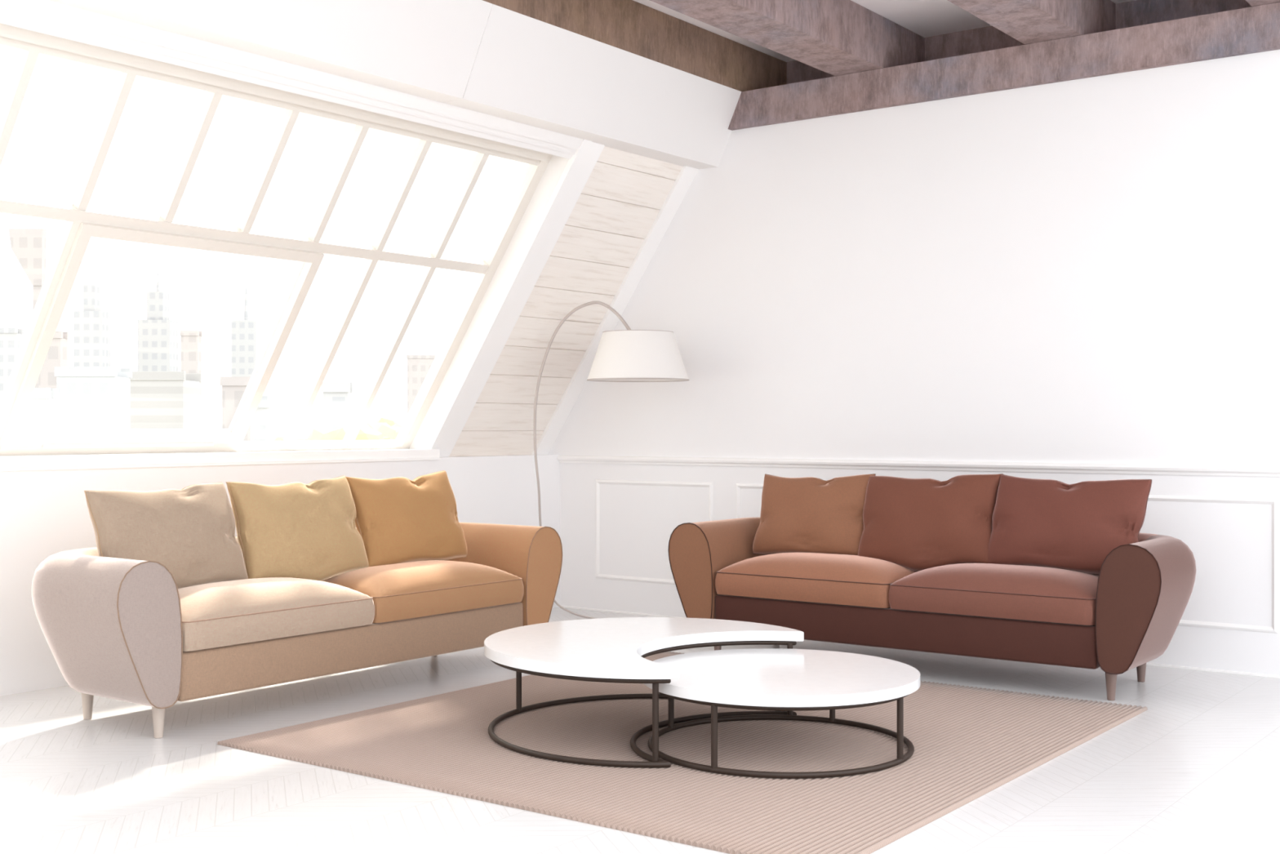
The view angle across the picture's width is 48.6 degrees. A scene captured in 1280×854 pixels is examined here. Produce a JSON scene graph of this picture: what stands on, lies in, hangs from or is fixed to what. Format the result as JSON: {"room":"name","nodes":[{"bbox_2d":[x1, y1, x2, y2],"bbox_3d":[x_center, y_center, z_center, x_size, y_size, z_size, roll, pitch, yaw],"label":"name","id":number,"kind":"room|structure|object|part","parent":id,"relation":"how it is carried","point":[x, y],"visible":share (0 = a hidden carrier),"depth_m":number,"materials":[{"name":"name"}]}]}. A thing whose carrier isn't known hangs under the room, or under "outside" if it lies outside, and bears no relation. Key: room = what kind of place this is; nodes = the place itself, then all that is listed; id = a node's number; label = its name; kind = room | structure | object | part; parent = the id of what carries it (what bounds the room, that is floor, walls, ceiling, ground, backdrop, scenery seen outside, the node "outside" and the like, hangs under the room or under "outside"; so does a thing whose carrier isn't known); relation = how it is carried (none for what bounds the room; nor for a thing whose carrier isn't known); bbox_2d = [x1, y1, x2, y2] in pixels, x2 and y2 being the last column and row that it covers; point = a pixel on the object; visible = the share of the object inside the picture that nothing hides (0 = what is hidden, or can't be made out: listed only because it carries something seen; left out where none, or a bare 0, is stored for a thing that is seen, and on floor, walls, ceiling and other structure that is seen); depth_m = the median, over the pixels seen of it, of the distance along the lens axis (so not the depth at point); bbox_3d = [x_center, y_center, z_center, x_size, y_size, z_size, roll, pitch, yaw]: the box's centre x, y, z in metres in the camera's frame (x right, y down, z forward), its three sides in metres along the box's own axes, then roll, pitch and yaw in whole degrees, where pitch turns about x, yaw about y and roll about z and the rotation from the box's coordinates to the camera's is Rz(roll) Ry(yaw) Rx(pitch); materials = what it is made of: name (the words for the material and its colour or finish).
{"room":"living room","nodes":[
{"label":"living room","id":0,"kind":"room"},
{"bbox_2d":[0,454,559,696],"bbox_3d":[-3.334,0.692,6.255,0.690,1.016,8.470,0,0,37],"label":"wall","id":1,"kind":"structure","parent":0,"point":[44,513],"depth_m":6.71,"materials":[{"name":"white paint"}]},
{"bbox_2d":[0,457,440,471],"bbox_3d":[-3.388,0.190,5.584,0.022,0.012,7.328,0,0,37],"label":"trim","id":2,"kind":"structure","parent":1,"relation":"attached to","point":[433,458],"depth_m":7.17,"materials":[{"name":"white wood"}]},
{"bbox_2d":[0,0,741,173],"bbox_3d":[-2.407,-1.808,5.567,1.298,0.425,8.470,0,0,37],"label":"wall","id":3,"kind":"structure","parent":0,"point":[477,55],"depth_m":6.88,"materials":[{"name":"white paint"}]},
{"bbox_2d":[0,0,582,159],"bbox_3d":[-1.961,-1.563,5.721,0.114,0.135,5.409,0,0,37],"label":"trim","id":4,"kind":"structure","parent":3,"relation":"attached to","point":[43,16],"depth_m":6.16,"materials":[{"name":"white paint"}]},
{"bbox_2d":[482,0,786,91],"bbox_3d":[-1.869,-2.165,5.475,0.313,0.288,8.964,0,0,37],"label":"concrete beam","id":5,"kind":"structure","parent":3,"relation":"on","point":[631,26],"depth_m":7.89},
{"bbox_2d":[728,2,1279,130],"bbox_3d":[3.303,-1.913,6.883,6.500,0.213,0.539,0,0,37],"label":"wooden beam","id":6,"kind":"structure","parent":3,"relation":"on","point":[1253,29],"depth_m":7.49,"materials":[{"name":"brown wood"}]},
{"bbox_2d":[408,155,672,448],"bbox_3d":[-2.650,-0.931,5.747,1.845,2.560,8.470,0,0,37],"label":"wall","id":7,"kind":"structure","parent":0,"point":[556,166],"depth_m":8.28,"materials":[{"name":"white paint"}]},
{"bbox_2d":[0,22,552,467],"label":"window","id":8,"kind":"structure","parent":7,"relation":"in","point":[19,448],"depth_m":6.93,"materials":[{"name":"white wood"}]},
{"bbox_3d":[-2.534,0.091,7.087,0.016,0.018,0.960,0,0,37],"label":"sash rail","id":9,"kind":"part","parent":8,"relation":"part of","materials":[{"name":"white wood"}]},
{"bbox_3d":[-2.316,-0.391,6.914,0.766,1.063,1.348,0,0,37],"label":"opening sash","id":10,"kind":"part","parent":8,"relation":"part of","materials":[{"name":"glass"}]},
{"bbox_3d":[-2.970,0.159,6.407,0.312,0.049,5.508,0,0,37],"label":"sill","id":11,"kind":"part","parent":8,"relation":"part of","materials":[{"name":"white wood"}]},
{"bbox_2d":[426,139,604,457],"bbox_3d":[-0.754,-0.711,8.319,1.279,1.837,0.200,0,0,37],"label":"trim","id":12,"kind":"structure","parent":7,"relation":"attached to","point":[578,169],"depth_m":8.28,"materials":[{"name":"white wood"}]},
{"bbox_2d":[448,146,682,456],"bbox_3d":[-0.468,-0.712,8.729,1.250,1.810,0.798,0,0,37],"label":"planks","id":13,"kind":"object","parent":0,"point":[584,264],"visible":0.96,"depth_m":8.70,"materials":[{"name":"white wood"}]},
{"bbox_2d":[0,607,1279,853],"bbox_3d":[0.328,1.260,2.372,10.900,0.120,11.600,0,0,37],"label":"floor","id":14,"kind":"structure","parent":0,"point":[1197,771],"depth_m":4.75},
{"bbox_2d":[31,522,562,737],"bbox_3d":[-1.501,0.851,6.503,0.858,0.698,2.564,0,0,37],"label":"sofa","id":15,"kind":"object","parent":14,"relation":"on","point":[123,629],"visible":0.94,"depth_m":5.83,"materials":[{"name":"beige fabric"}]},
{"bbox_3d":[-2.270,1.125,5.829,0.055,0.150,0.055,0,0,37],"label":"leg","id":16,"kind":"part","parent":15,"relation":"part of","materials":[{"name":"beige wood"}]},
{"bbox_3d":[-2.132,0.785,5.568,0.742,0.562,0.305,0,0,37],"label":"arm","id":17,"kind":"part","parent":15,"relation":"part of"},
{"bbox_3d":[-1.860,1.125,5.481,0.055,0.150,0.055,0,0,37],"label":"leg","id":18,"kind":"part","parent":15,"relation":"part of","materials":[{"name":"beige wood"}]},
{"bbox_2d":[84,481,248,588],"bbox_3d":[-1.949,0.465,5.908,0.238,0.448,0.712,0,0,34],"label":"pillow","id":19,"kind":"object","parent":15,"relation":"on","point":[189,531],"visible":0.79,"depth_m":5.83,"materials":[{"name":"beige fabric"}]},
{"bbox_3d":[-1.723,0.785,6.668,0.305,0.562,2.343,0,0,37],"label":"backrest","id":20,"kind":"part","parent":15,"relation":"part of","materials":[{"name":"beige fabric"}]},
{"bbox_2d":[177,577,374,651],"bbox_3d":[-1.684,0.760,6.021,0.578,0.211,1.000,0,0,37],"label":"seat cushion","id":21,"kind":"object","parent":15,"relation":"on","point":[228,615],"depth_m":5.83,"materials":[{"name":"beige fabric"}]},
{"bbox_2d":[226,475,368,581],"bbox_3d":[-1.538,0.475,6.464,0.248,0.487,0.696,0,0,33],"label":"pillow","id":22,"kind":"object","parent":15,"relation":"on","point":[295,529],"visible":0.92,"depth_m":6.34,"materials":[{"name":"beige fabric"}]},
{"bbox_2d":[345,470,467,566],"bbox_3d":[-1.137,0.453,7.006,0.241,0.458,0.682,0,0,36],"label":"pillow","id":23,"kind":"object","parent":15,"relation":"on","point":[398,519],"visible":0.91,"depth_m":6.89,"materials":[{"name":"orange fabric"}]},
{"bbox_2d":[323,560,524,622],"bbox_3d":[-1.093,0.760,6.818,0.578,0.211,1.000,0,0,37],"label":"seat cushion","id":24,"kind":"object","parent":15,"relation":"on","point":[417,591],"depth_m":6.62,"materials":[{"name":"fabric"}]},
{"bbox_3d":[-0.788,0.785,7.378,0.742,0.562,0.305,0,0,37],"label":"arm","id":25,"kind":"part","parent":15,"relation":"part of"},
{"bbox_2d":[533,301,689,618],"bbox_3d":[-0.211,0.220,8.597,1.111,1.958,0.613,0,0,37],"label":"floor lamp","id":26,"kind":"object","parent":14,"relation":"on","point":[628,355],"visible":0.91,"depth_m":8.25,"materials":[{"name":"fabric"}]},
{"bbox_3d":[-0.011,-0.421,8.449,0.606,0.283,0.606,0,0,37],"label":"lamp shade","id":27,"kind":"part","parent":26,"relation":"part of","materials":[{"name":"white fabric"}]},
{"bbox_2d":[217,651,1147,853],"bbox_3d":[0.279,1.193,5.690,2.622,0.013,2.766,0,0,37],"label":"rug","id":28,"kind":"object","parent":14,"relation":"on","point":[968,742],"visible":0.78,"depth_m":5.14,"materials":[{"name":"beige carpet"}]},
{"bbox_2d":[484,617,804,767],"bbox_3d":[-0.033,1.010,5.630,1.112,0.352,1.310,0,0,37],"label":"coffee table","id":29,"kind":"object","parent":28,"relation":"on","point":[604,650],"visible":0.94,"depth_m":5.56,"materials":[{"name":"white paint"}]},
{"bbox_3d":[-0.502,1.030,5.877,0.023,0.292,0.023,0,0,37],"label":"leg","id":30,"kind":"part","parent":29,"relation":"part of","materials":[{"name":"brown metal"}]},
{"bbox_3d":[0.055,1.030,4.981,0.023,0.292,0.023,0,0,37],"label":"leg","id":31,"kind":"part","parent":29,"relation":"part of","materials":[{"name":"brown metal"}]},
{"bbox_3d":[0.614,1.030,5.801,0.023,0.292,0.023,0,0,37],"label":"leg","id":32,"kind":"part","parent":29,"relation":"part of","materials":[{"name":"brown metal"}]},
{"bbox_2d":[644,648,919,778],"bbox_3d":[0.520,1.044,5.268,1.024,0.284,1.024,0,0,37],"label":"coffee table","id":33,"kind":"object","parent":28,"relation":"on","point":[786,679],"visible":0.87,"depth_m":5.05,"materials":[{"name":"white paint"}]},
{"bbox_3d":[0.121,1.063,5.533,0.023,0.226,0.023,0,0,37],"label":"leg","id":34,"kind":"part","parent":33,"relation":"part of","materials":[{"name":"brown metal"}]},
{"bbox_3d":[0.255,1.063,4.870,0.023,0.226,0.023,0,0,37],"label":"leg","id":35,"kind":"part","parent":33,"relation":"part of","materials":[{"name":"brown metal"}]},
{"bbox_3d":[0.770,1.063,5.676,0.023,0.226,0.023,0,0,37],"label":"leg","id":36,"kind":"part","parent":33,"relation":"part of","materials":[{"name":"brown metal"}]},
{"bbox_3d":[0.918,1.063,5.004,0.023,0.226,0.023,0,0,37],"label":"leg","id":37,"kind":"part","parent":33,"relation":"part of","materials":[{"name":"brown metal"}]},
{"bbox_2d":[667,517,1195,700],"bbox_3d":[1.431,0.851,7.109,2.564,0.698,0.858,0,0,37],"label":"sofa","id":38,"kind":"object","parent":14,"relation":"on","point":[1118,620],"visible":0.89,"depth_m":6.61,"materials":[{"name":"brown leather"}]},
{"bbox_3d":[0.496,0.785,7.740,0.305,0.562,0.742,0,0,37],"label":"arm","id":39,"kind":"part","parent":38,"relation":"part of"},
{"bbox_3d":[0.409,1.125,7.468,0.055,0.150,0.055,0,0,37],"label":"leg","id":40,"kind":"part","parent":38,"relation":"part of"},
{"bbox_2d":[752,473,875,555],"bbox_3d":[0.914,0.465,7.501,0.669,0.444,0.241,0,0,33],"label":"pillow","id":41,"kind":"object","parent":38,"relation":"on","point":[806,514],"visible":0.77,"depth_m":7.42,"materials":[{"name":"brown fabric"}]},
{"bbox_2d":[715,551,915,608],"bbox_3d":[0.950,0.760,7.292,1.000,0.211,0.578,0,0,37],"label":"seat cushion","id":42,"kind":"object","parent":38,"relation":"on","point":[809,580],"depth_m":7.08,"materials":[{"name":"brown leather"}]},
{"bbox_2d":[857,473,1003,572],"bbox_3d":[1.442,0.478,7.101,0.737,0.498,0.261,0,0,33],"label":"pillow","id":43,"kind":"object","parent":38,"relation":"on","point":[916,525],"visible":0.87,"depth_m":7.01,"materials":[{"name":"brown fabric"}]},
{"bbox_2d":[888,563,1098,625],"bbox_3d":[1.746,0.760,6.701,1.000,0.211,0.578,0,0,37],"label":"seat cushion","id":44,"kind":"object","parent":38,"relation":"on","point":[992,593],"depth_m":6.48,"materials":[{"name":"brown fabric"}]},
{"bbox_2d":[987,474,1151,574],"bbox_3d":[2.002,0.457,6.674,0.753,0.453,0.249,0,0,40],"label":"pillow","id":45,"kind":"object","parent":38,"relation":"on","point":[1037,522],"visible":0.79,"depth_m":6.60,"materials":[{"name":"brown fabric"}]},
{"bbox_3d":[2.071,1.125,6.234,0.055,0.150,0.055,0,0,37],"label":"leg","id":46,"kind":"part","parent":38,"relation":"part of","materials":[{"name":"brown wood"}]},
{"bbox_3d":[2.363,1.125,6.686,0.055,0.150,0.055,0,0,37],"label":"leg","id":47,"kind":"part","parent":38,"relation":"part of","materials":[{"name":"brown wood"}]},
{"bbox_3d":[2.307,0.785,6.396,0.305,0.562,0.742,0,0,37],"label":"arm","id":48,"kind":"part","parent":38,"relation":"part of"},
{"bbox_3d":[1.596,0.785,7.331,2.343,0.562,0.305,0,0,37],"label":"backrest","id":49,"kind":"part","parent":38,"relation":"part of","materials":[{"name":"brown fabric"}]},
{"bbox_2d":[467,49,1279,675],"bbox_3d":[2.474,-0.303,7.610,8.700,3.006,0.630,0,0,37],"label":"wall","id":50,"kind":"structure","parent":0,"point":[1083,270],"depth_m":7.69,"materials":[{"name":"white paint"}]},
{"bbox_2d":[531,165,698,454],"bbox_3d":[-0.178,-0.713,9.098,1.276,1.835,0.139,0,0,37],"label":"trim","id":51,"kind":"structure","parent":50,"relation":"attached to","point":[683,181],"depth_m":9.04,"materials":[{"name":"white wood"}]},
{"bbox_2d":[595,479,712,584],"bbox_3d":[0.076,0.665,8.989,0.917,0.646,0.014,0,0,37],"label":"trim","id":52,"kind":"structure","parent":50,"relation":"attached to","point":[709,485],"depth_m":9.06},
{"bbox_2d":[556,455,1279,476],"bbox_3d":[2.613,0.213,7.093,7.859,0.050,0.034,0,0,37],"label":"trim","id":53,"kind":"structure","parent":50,"relation":"attached to","point":[1133,468],"depth_m":7.77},
{"bbox_2d":[561,605,1279,678],"bbox_3d":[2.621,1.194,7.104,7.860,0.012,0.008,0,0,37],"label":"baseboard","id":54,"kind":"structure","parent":50,"relation":"attached to","point":[565,606],"depth_m":7.08,"materials":[{"name":"white wood"}]},
{"bbox_2d":[736,483,1278,633],"bbox_3d":[1.816,0.665,7.697,3.076,0.646,0.014,0,0,37],"label":"trim","id":55,"kind":"structure","parent":50,"relation":"attached to","point":[1273,501],"depth_m":6.87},
{"bbox_2d":[632,0,1134,62],"bbox_3d":[0.351,-2.385,3.912,7.700,0.150,9.100,0,0,37],"label":"ceiling","id":56,"kind":"structure","parent":0,"point":[924,18],"depth_m":7.99,"materials":[{"name":"white paint"}]},
{"bbox_2d":[649,0,924,75],"bbox_3d":[-1.106,-2.165,4.909,0.308,0.288,8.964,0,0,37],"label":"concrete beam","id":57,"kind":"structure","parent":56,"relation":"attached to","point":[835,37],"depth_m":7.53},
{"bbox_2d":[947,0,1115,44],"bbox_3d":[-0.198,-2.165,4.234,0.305,0.288,8.964,0,0,37],"label":"concrete beam","id":58,"kind":"structure","parent":56,"relation":"attached to","point":[1026,21],"depth_m":7.14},
{"bbox_2d":[1245,0,1279,6],"bbox_3d":[0.711,-2.165,3.560,0.302,0.288,8.964,0,0,37],"label":"concrete beam","id":59,"kind":"structure","parent":56,"relation":"attached to","point":[1252,2],"depth_m":6.75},
{"bbox_2d":[786,0,1251,84],"bbox_3d":[3.022,-2.165,7.511,7.700,0.290,0.135,0,0,37],"label":"wall","id":60,"kind":"structure","parent":0,"point":[1136,12],"depth_m":8.11,"materials":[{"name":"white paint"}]},
{"label":"outside","id":61,"kind":"structure","parent":0,"visible":0},
{"bbox_3d":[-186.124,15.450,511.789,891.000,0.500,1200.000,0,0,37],"label":"ground","id":62,"kind":"structure","parent":61,"visible":0},
{"bbox_2d":[0,328,23,401],"bbox_3d":[-75.487,1.700,170.000,2.348,27.000,1.918,0,0,0],"label":"building","id":63,"kind":"structure","parent":62,"relation":"on","point":[11,339],"depth_m":169.16,"materials":[{"name":"white concrete"}]},
{"bbox_2d":[8,228,46,387],"bbox_3d":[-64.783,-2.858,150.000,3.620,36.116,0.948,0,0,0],"label":"building","id":64,"kind":"structure","parent":62,"relation":"on","point":[28,246],"depth_m":149.53,"materials":[{"name":"white concrete"}]},
{"bbox_3d":[-64.783,-17.916,150.000,3.620,6.000,0.948,0,0,0],"label":"crown","id":65,"kind":"part","parent":64,"relation":"part of","materials":[{"name":"white concrete"}]},
{"bbox_2d":[38,330,69,388],"bbox_3d":[-49.657,3.564,120.000,2.041,23.273,1.673,0,0,0],"label":"building","id":66,"kind":"structure","parent":62,"relation":"on","point":[57,354],"depth_m":119.28,"materials":[{"name":"beige concrete"}]},
{"bbox_2d":[73,284,110,366],"bbox_3d":[-73.394,-1.917,190.000,3.773,34.233,3.018,0,0,0],"label":"building","id":67,"kind":"structure","parent":62,"relation":"on","point":[91,326],"depth_m":188.48,"materials":[{"name":"white concrete"}]},
{"bbox_2d":[54,366,132,429],"bbox_3d":[-34.644,5.716,90.000,3.774,18.968,3.059,0,0,0],"label":"building","id":68,"kind":"structure","parent":62,"relation":"on","point":[91,397],"depth_m":88.58,"materials":[{"name":"white concrete"}]},
{"bbox_2d":[137,271,177,371],"bbox_3d":[-67.960,-3.391,200.000,4.513,37.182,3.610,0,0,0],"label":"building","id":69,"kind":"structure","parent":62,"relation":"on","point":[157,335],"depth_m":198.20,"materials":[{"name":"white"}]},
{"bbox_2d":[130,371,202,428],"bbox_3d":[-34.048,5.675,100.000,5.119,19.049,4.135,0,0,0],"label":"building","id":70,"kind":"structure","parent":62,"relation":"on","point":[158,399],"depth_m":98.04,"materials":[{"name":"white concrete"}]},
{"bbox_2d":[179,330,202,428],"bbox_3d":[-53.777,1.853,170.000,2.195,26.694,1.796,0,0,0],"label":"building","id":71,"kind":"structure","parent":62,"relation":"on","point":[191,340],"depth_m":169.20,"materials":[{"name":"beige concrete"}]},
{"bbox_2d":[220,376,253,440],"bbox_3d":[-26.837,5.928,95.000,2.086,18.544,1.709,0,0,0],"label":"building","id":72,"kind":"structure","parent":62,"relation":"on","point":[233,388],"depth_m":94.24,"materials":[{"name":"beige concrete"}]},
{"bbox_2d":[231,276,261,376],"bbox_3d":[-58.281,-3.516,210.000,3.601,37.431,2.881,0,0,0],"label":"building","id":73,"kind":"structure","parent":62,"relation":"on","point":[246,333],"depth_m":208.57,"materials":[{"name":"white concrete"}]},
{"bbox_2d":[253,395,272,440],"bbox_3d":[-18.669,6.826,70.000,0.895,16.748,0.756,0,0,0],"label":"building","id":74,"kind":"structure","parent":62,"relation":"on","point":[261,419],"depth_m":69.73,"materials":[{"name":"white concrete"}]},
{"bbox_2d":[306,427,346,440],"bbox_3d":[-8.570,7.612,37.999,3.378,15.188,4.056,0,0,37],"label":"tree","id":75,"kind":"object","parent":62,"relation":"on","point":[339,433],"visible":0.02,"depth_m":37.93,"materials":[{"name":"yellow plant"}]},
{"bbox_2d":[320,382,353,430],"bbox_3d":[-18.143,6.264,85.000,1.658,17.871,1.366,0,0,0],"label":"building","id":76,"kind":"structure","parent":62,"relation":"on","point":[336,395],"depth_m":84.42,"materials":[{"name":"white concrete"}]},
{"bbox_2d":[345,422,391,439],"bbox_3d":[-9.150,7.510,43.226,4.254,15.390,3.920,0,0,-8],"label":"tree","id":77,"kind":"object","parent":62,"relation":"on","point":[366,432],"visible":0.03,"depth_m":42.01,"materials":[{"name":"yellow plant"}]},
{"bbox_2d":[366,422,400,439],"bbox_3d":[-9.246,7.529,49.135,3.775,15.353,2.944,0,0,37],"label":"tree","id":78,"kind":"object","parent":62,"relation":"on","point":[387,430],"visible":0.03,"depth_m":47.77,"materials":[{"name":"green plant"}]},
{"bbox_2d":[376,417,401,427],"bbox_3d":[-9.826,7.410,55.090,3.838,15.592,4.003,0,0,37],"label":"tree","id":79,"kind":"object","parent":62,"relation":"on","point":[393,423],"visible":0.02,"depth_m":55.97,"materials":[{"name":"yellow plant"}]},
{"bbox_2d":[406,355,435,413],"bbox_3d":[-38.718,1.082,260.000,7.240,28.237,5.832,0,0,0],"label":"building","id":80,"kind":"structure","parent":62,"relation":"on","point":[418,366],"depth_m":257.18,"materials":[{"name":"beige concrete"}]}
]}

